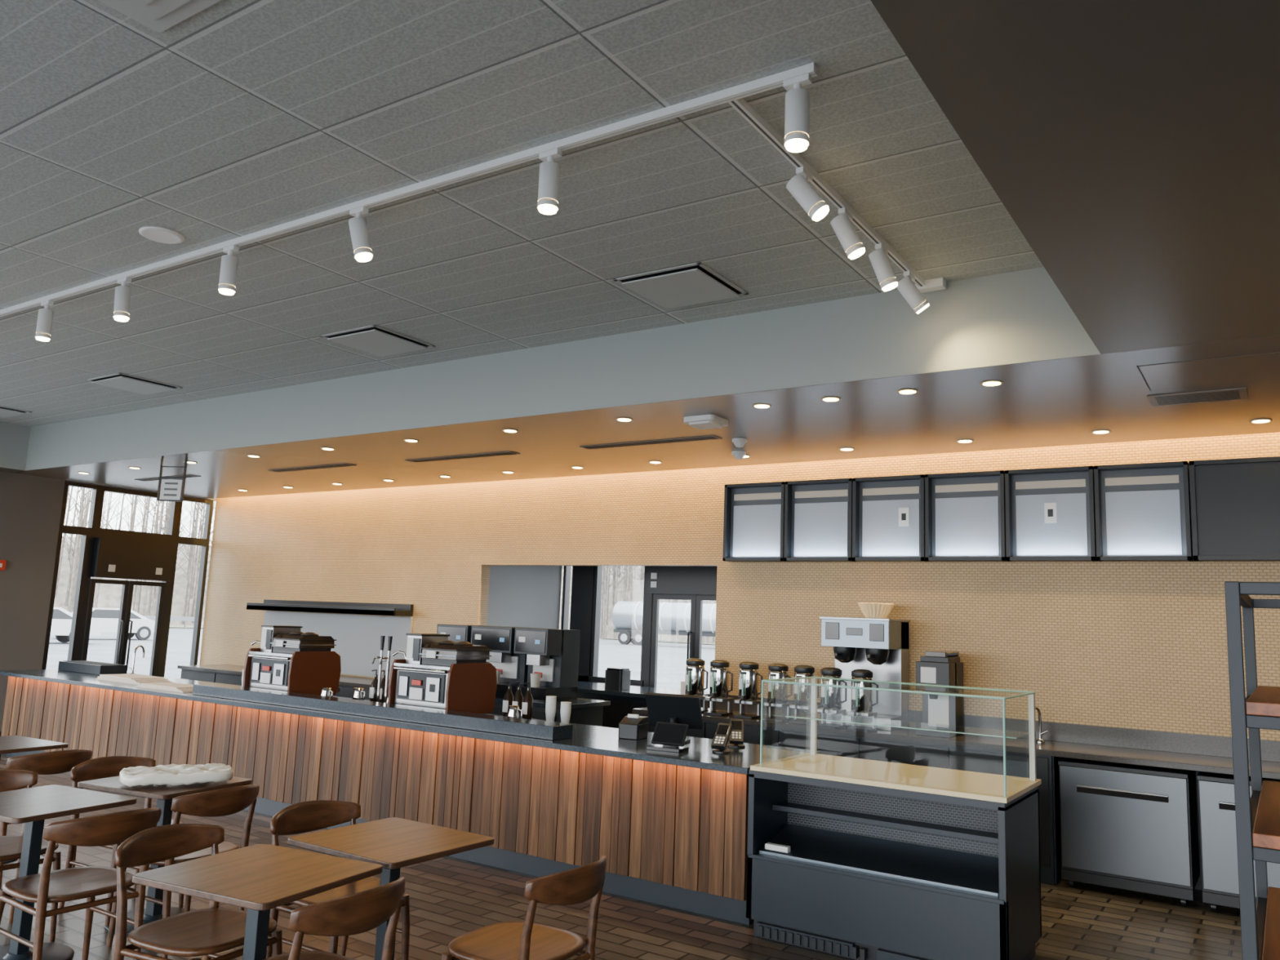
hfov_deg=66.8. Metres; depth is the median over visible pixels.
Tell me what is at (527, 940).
dining chair
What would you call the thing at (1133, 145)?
ceiling soffit
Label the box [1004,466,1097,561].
menu board
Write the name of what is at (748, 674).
urn
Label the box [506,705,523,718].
milk pitcher
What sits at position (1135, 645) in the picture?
wall
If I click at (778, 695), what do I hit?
urn
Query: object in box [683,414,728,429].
ceiling sensor
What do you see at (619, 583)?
woodland
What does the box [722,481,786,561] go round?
menu board
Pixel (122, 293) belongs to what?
track spotlight
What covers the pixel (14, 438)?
ceiling soffit
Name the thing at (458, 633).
coffee machine
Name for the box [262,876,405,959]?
dining chair
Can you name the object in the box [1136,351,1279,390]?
ceiling access panel
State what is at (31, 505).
wall
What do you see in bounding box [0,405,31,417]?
ceiling vent
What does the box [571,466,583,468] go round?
recessed light
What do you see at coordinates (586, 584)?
window
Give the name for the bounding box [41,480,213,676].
window
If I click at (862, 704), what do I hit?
urn
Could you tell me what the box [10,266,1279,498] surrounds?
ceiling soffit
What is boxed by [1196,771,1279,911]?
refrigerator
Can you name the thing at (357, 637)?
backsplash
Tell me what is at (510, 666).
coffee machine
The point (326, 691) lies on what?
milk pitcher
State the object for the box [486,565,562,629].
wall
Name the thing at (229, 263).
track spotlight
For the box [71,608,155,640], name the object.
car
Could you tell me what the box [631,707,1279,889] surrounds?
countertop
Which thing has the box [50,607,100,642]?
car
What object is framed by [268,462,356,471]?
ceiling vent
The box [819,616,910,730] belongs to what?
coffee brewer
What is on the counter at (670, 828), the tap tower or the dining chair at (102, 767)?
the tap tower
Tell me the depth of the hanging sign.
10.02 m
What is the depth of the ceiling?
4.54 m
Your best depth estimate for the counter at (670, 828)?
6.79 m
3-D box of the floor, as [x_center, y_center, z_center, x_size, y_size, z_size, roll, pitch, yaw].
[-2.365,2.376,4.702,16.740,0.100,14.200,-3,-10,33]
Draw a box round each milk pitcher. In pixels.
[320,687,333,697]
[351,687,365,700]
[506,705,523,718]
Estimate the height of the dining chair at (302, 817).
0.806 m
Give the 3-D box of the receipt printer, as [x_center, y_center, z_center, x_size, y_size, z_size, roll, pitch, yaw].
[-0.045,1.718,6.786,0.150,0.160,0.200,-1,-9,22]
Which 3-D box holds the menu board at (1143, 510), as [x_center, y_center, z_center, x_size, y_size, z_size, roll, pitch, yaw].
[3.787,0.244,7.324,0.632,0.730,0.135,-3,-10,33]
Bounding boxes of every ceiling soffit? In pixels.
[0,422,31,472]
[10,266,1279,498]
[870,0,1279,354]
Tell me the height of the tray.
0.105 m
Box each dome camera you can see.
[731,450,746,459]
[732,437,747,447]
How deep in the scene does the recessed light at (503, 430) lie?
7.87 m
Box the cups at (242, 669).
[241,669,244,686]
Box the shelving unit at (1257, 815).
[1224,581,1279,959]
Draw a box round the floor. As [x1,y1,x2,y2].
[0,753,1242,959]
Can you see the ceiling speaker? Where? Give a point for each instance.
(158, 234)
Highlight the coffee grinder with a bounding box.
[915,651,964,737]
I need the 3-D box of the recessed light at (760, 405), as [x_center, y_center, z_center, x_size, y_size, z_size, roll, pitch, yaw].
[0.833,-0.504,6.636,0.132,0.006,0.132,-3,-10,33]
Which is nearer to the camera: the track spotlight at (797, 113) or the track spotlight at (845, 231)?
the track spotlight at (797, 113)
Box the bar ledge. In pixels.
[192,683,573,740]
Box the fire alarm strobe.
[0,560,5,570]
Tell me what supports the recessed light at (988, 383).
in the ceiling
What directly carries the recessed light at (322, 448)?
in the ceiling
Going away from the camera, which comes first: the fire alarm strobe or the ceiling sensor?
the ceiling sensor
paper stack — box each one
[95,673,173,684]
[133,682,193,692]
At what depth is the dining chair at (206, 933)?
3.83 m
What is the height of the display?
0.161 m
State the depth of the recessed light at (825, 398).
6.35 m
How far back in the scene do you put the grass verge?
77.44 m
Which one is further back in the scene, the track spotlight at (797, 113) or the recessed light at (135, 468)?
the recessed light at (135, 468)
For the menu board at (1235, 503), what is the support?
attached to the wall at (1135, 645)
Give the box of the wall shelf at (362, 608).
[246,599,413,616]
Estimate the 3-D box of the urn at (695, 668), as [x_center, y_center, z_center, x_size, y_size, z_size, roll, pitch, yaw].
[0.494,1.840,8.704,0.229,0.475,0.275,-3,-10,33]
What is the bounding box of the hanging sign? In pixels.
[156,457,187,502]
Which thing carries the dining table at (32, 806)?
on the floor
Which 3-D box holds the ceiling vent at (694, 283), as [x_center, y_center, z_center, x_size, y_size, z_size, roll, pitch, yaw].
[0.252,-1.160,5.884,0.600,0.027,0.600,-3,-10,33]
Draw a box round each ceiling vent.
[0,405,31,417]
[84,373,182,395]
[97,0,221,31]
[133,477,168,481]
[169,474,201,477]
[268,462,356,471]
[319,324,435,356]
[404,451,519,462]
[579,435,722,449]
[613,262,748,308]
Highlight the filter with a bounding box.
[857,602,894,618]
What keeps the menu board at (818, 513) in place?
attached to the wall at (1135, 645)
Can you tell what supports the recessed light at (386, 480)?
in the ceiling
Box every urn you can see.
[684,657,708,713]
[703,659,733,715]
[733,661,762,719]
[762,662,792,721]
[788,664,818,724]
[817,666,847,728]
[845,669,878,732]
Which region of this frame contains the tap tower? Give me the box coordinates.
[371,635,392,702]
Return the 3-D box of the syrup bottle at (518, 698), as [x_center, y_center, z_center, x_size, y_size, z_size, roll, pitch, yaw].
[-0.968,1.745,7.694,0.076,0.295,0.089,-3,-10,33]
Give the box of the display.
[646,721,688,752]
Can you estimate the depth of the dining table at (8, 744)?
6.52 m
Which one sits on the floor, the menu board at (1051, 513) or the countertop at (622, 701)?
the countertop at (622, 701)
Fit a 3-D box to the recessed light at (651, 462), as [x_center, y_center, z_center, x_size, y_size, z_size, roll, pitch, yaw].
[0.145,-0.166,9.165,0.132,0.006,0.132,-3,-10,33]
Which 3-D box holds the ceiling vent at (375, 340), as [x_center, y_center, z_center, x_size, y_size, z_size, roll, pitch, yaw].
[-1.977,-1.037,7.330,0.600,0.027,0.600,-3,-10,33]
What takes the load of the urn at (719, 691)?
on the countertop at (964, 752)
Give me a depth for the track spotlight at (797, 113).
3.49 m
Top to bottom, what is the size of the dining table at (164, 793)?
0.740 m
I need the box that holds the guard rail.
[142,615,204,629]
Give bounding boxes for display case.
[746,676,1041,959]
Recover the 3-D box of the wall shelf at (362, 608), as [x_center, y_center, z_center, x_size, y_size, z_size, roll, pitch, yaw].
[-3.938,1.592,12.168,2.800,0.140,0.298,-3,-10,33]
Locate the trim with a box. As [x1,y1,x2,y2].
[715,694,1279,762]
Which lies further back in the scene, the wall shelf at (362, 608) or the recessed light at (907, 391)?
the wall shelf at (362, 608)
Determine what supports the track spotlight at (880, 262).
hanging from the track
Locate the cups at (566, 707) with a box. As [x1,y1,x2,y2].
[560,702,571,724]
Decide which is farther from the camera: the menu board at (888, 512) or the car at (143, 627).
the car at (143, 627)
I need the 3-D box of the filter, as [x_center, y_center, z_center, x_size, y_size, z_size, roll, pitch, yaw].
[1.981,1.098,8.148,0.304,0.125,0.304,-3,-10,33]
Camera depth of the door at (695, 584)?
11.20 m
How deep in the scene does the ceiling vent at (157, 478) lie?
11.89 m
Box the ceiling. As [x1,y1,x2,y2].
[0,0,1044,426]
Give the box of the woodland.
[53,486,715,643]
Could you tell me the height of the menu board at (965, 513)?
0.730 m
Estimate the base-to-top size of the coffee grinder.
0.650 m
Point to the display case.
(851, 858)
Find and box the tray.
[57,660,127,675]
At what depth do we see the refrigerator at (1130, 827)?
6.56 m
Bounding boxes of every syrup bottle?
[368,669,377,702]
[379,670,385,702]
[502,680,513,716]
[512,681,523,718]
[521,682,533,719]
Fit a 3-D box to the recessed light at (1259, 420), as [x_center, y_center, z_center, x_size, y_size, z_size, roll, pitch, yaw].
[4.165,-0.394,6.515,0.132,0.006,0.132,-3,-10,33]
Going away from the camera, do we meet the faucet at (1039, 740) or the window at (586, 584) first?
the faucet at (1039, 740)
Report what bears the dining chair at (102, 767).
on the floor
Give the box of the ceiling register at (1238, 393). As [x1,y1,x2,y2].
[1146,387,1248,406]
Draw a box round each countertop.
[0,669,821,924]
[177,664,389,700]
[489,697,610,726]
[577,680,710,728]
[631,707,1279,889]
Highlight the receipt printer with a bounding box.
[617,713,648,739]
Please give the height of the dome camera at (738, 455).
0.069 m
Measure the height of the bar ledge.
0.089 m
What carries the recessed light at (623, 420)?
in the ceiling
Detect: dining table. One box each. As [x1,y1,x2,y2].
[0,735,68,863]
[0,784,136,959]
[77,776,252,934]
[132,844,382,959]
[287,817,494,959]
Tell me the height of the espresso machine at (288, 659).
0.635 m
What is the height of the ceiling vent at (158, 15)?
0.029 m
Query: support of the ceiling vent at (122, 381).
in the ceiling
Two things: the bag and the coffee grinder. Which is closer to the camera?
the bag
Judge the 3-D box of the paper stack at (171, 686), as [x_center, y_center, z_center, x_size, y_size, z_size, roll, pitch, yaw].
[-4.412,1.959,9.192,0.760,0.038,0.310,-3,-10,31]
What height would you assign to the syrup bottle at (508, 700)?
0.295 m
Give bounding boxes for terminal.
[645,692,703,743]
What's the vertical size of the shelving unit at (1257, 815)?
1.825 m
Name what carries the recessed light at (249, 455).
in the ceiling
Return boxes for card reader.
[711,722,733,753]
[727,718,745,747]
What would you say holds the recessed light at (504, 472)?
in the ceiling
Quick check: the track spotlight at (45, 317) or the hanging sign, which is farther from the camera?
the hanging sign
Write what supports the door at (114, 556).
attached to the window at (98, 491)
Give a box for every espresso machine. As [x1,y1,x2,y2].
[243,625,341,695]
[386,633,497,714]
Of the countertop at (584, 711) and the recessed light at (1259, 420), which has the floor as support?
the countertop at (584, 711)
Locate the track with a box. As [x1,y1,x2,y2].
[0,62,946,317]
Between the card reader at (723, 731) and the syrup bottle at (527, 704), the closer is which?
the card reader at (723, 731)
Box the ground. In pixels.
[46,627,715,708]
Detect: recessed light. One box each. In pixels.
[128,466,141,469]
[183,461,197,463]
[247,454,261,457]
[320,447,335,450]
[382,479,394,481]
[404,439,418,442]
[439,475,451,477]
[502,429,518,432]
[502,471,514,473]
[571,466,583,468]
[615,417,632,422]
[648,461,662,463]
[752,403,771,408]
[820,396,840,401]
[839,447,854,450]
[897,388,918,394]
[955,439,973,443]
[980,380,1003,386]
[1091,430,1111,434]
[1249,418,1272,423]
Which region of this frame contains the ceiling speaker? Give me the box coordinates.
[138,226,184,244]
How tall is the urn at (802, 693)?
0.475 m
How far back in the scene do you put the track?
4.43 m
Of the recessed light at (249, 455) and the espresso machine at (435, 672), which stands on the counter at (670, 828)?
the espresso machine at (435, 672)
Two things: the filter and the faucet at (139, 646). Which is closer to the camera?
the filter
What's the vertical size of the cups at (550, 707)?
0.208 m
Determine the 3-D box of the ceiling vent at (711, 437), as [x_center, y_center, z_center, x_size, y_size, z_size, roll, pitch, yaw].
[0.069,-0.312,8.171,1.340,0.007,0.140,-3,-10,33]
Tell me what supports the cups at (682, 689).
on the countertop at (964, 752)
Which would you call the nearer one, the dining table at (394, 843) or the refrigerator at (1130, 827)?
the dining table at (394, 843)
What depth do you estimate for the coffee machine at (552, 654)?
9.17 m
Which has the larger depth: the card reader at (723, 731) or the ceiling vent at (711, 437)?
the ceiling vent at (711, 437)
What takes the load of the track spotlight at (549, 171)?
hanging from the track
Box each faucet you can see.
[127,644,144,673]
[1035,706,1048,742]
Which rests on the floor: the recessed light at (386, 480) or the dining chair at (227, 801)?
the dining chair at (227, 801)
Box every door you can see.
[75,531,175,676]
[644,565,717,687]
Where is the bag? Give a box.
[119,763,233,786]
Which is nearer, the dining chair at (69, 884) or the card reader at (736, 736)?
the dining chair at (69, 884)
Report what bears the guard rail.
on the ground
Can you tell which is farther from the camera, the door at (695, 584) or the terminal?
the door at (695, 584)
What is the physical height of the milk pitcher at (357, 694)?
0.130 m
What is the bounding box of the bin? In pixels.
[604,667,631,689]
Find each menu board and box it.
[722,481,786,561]
[783,478,854,561]
[852,474,928,561]
[924,470,1008,561]
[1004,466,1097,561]
[1093,461,1193,561]
[1188,456,1279,561]
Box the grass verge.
[169,623,715,644]
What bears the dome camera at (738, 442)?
attached to the ceiling
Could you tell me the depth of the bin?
10.29 m
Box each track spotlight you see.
[35,300,53,341]
[113,276,131,321]
[217,244,239,295]
[348,205,373,262]
[537,147,562,214]
[782,72,812,152]
[786,166,829,221]
[830,207,865,259]
[868,243,897,291]
[896,271,928,314]
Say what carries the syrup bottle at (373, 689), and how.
on the counter at (670, 828)
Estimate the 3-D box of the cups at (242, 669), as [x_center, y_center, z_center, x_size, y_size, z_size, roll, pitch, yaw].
[-3.840,1.944,9.468,0.084,0.190,0.084,-3,-10,33]
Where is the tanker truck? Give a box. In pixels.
[611,600,715,644]
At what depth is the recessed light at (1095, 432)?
7.05 m
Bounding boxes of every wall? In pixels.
[0,471,216,731]
[199,432,1279,741]
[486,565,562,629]
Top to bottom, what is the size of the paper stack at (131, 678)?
0.053 m
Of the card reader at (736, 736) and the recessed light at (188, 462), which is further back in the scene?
the recessed light at (188, 462)
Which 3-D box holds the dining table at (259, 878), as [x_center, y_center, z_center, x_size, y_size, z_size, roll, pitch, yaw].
[-1.429,1.827,3.586,0.660,0.740,0.620,-2,-9,25]
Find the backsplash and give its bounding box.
[263,610,413,678]
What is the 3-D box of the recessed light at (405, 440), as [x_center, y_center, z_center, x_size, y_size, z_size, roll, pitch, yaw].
[-2.002,-0.343,8.505,0.132,0.006,0.132,-3,-10,33]
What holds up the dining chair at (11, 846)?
on the floor
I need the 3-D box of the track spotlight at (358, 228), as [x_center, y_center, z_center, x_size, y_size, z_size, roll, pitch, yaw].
[-1.389,-1.218,4.825,0.141,0.269,0.088,0,-8,12]
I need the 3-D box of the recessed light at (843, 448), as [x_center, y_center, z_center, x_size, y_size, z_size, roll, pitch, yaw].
[1.730,-0.256,8.120,0.132,0.006,0.132,-3,-10,33]
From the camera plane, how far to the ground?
39.61 m
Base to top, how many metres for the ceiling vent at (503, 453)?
0.007 m
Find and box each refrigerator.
[1057,757,1199,906]
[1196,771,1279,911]
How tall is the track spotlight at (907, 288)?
0.226 m
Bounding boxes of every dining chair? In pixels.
[0,749,92,888]
[0,768,61,942]
[0,807,161,959]
[58,755,183,928]
[106,784,259,958]
[112,823,282,959]
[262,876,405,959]
[266,800,409,959]
[440,855,606,959]
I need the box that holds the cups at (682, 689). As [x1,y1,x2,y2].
[680,680,685,694]
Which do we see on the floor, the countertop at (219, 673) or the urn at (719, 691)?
the countertop at (219, 673)
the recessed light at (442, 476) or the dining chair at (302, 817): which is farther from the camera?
the recessed light at (442, 476)
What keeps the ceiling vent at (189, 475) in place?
in the ceiling
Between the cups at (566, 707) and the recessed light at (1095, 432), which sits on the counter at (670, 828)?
the cups at (566, 707)
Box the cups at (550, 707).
[545,695,556,722]
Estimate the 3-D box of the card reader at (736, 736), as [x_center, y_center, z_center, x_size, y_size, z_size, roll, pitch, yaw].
[0.646,1.697,6.509,0.120,0.175,0.171,1,-8,5]
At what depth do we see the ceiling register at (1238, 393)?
5.93 m
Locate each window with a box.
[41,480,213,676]
[560,565,647,686]
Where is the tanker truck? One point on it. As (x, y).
(674, 618)
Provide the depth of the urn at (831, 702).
7.81 m
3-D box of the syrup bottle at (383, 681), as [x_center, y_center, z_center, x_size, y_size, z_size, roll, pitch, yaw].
[-2.246,1.809,8.478,0.076,0.295,0.089,-3,-10,33]
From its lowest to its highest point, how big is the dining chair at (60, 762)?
0.806 m
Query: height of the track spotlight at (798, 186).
0.228 m
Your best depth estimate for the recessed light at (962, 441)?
7.57 m
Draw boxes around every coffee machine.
[436,624,488,643]
[471,626,540,697]
[511,627,580,702]
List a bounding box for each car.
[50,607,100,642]
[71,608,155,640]

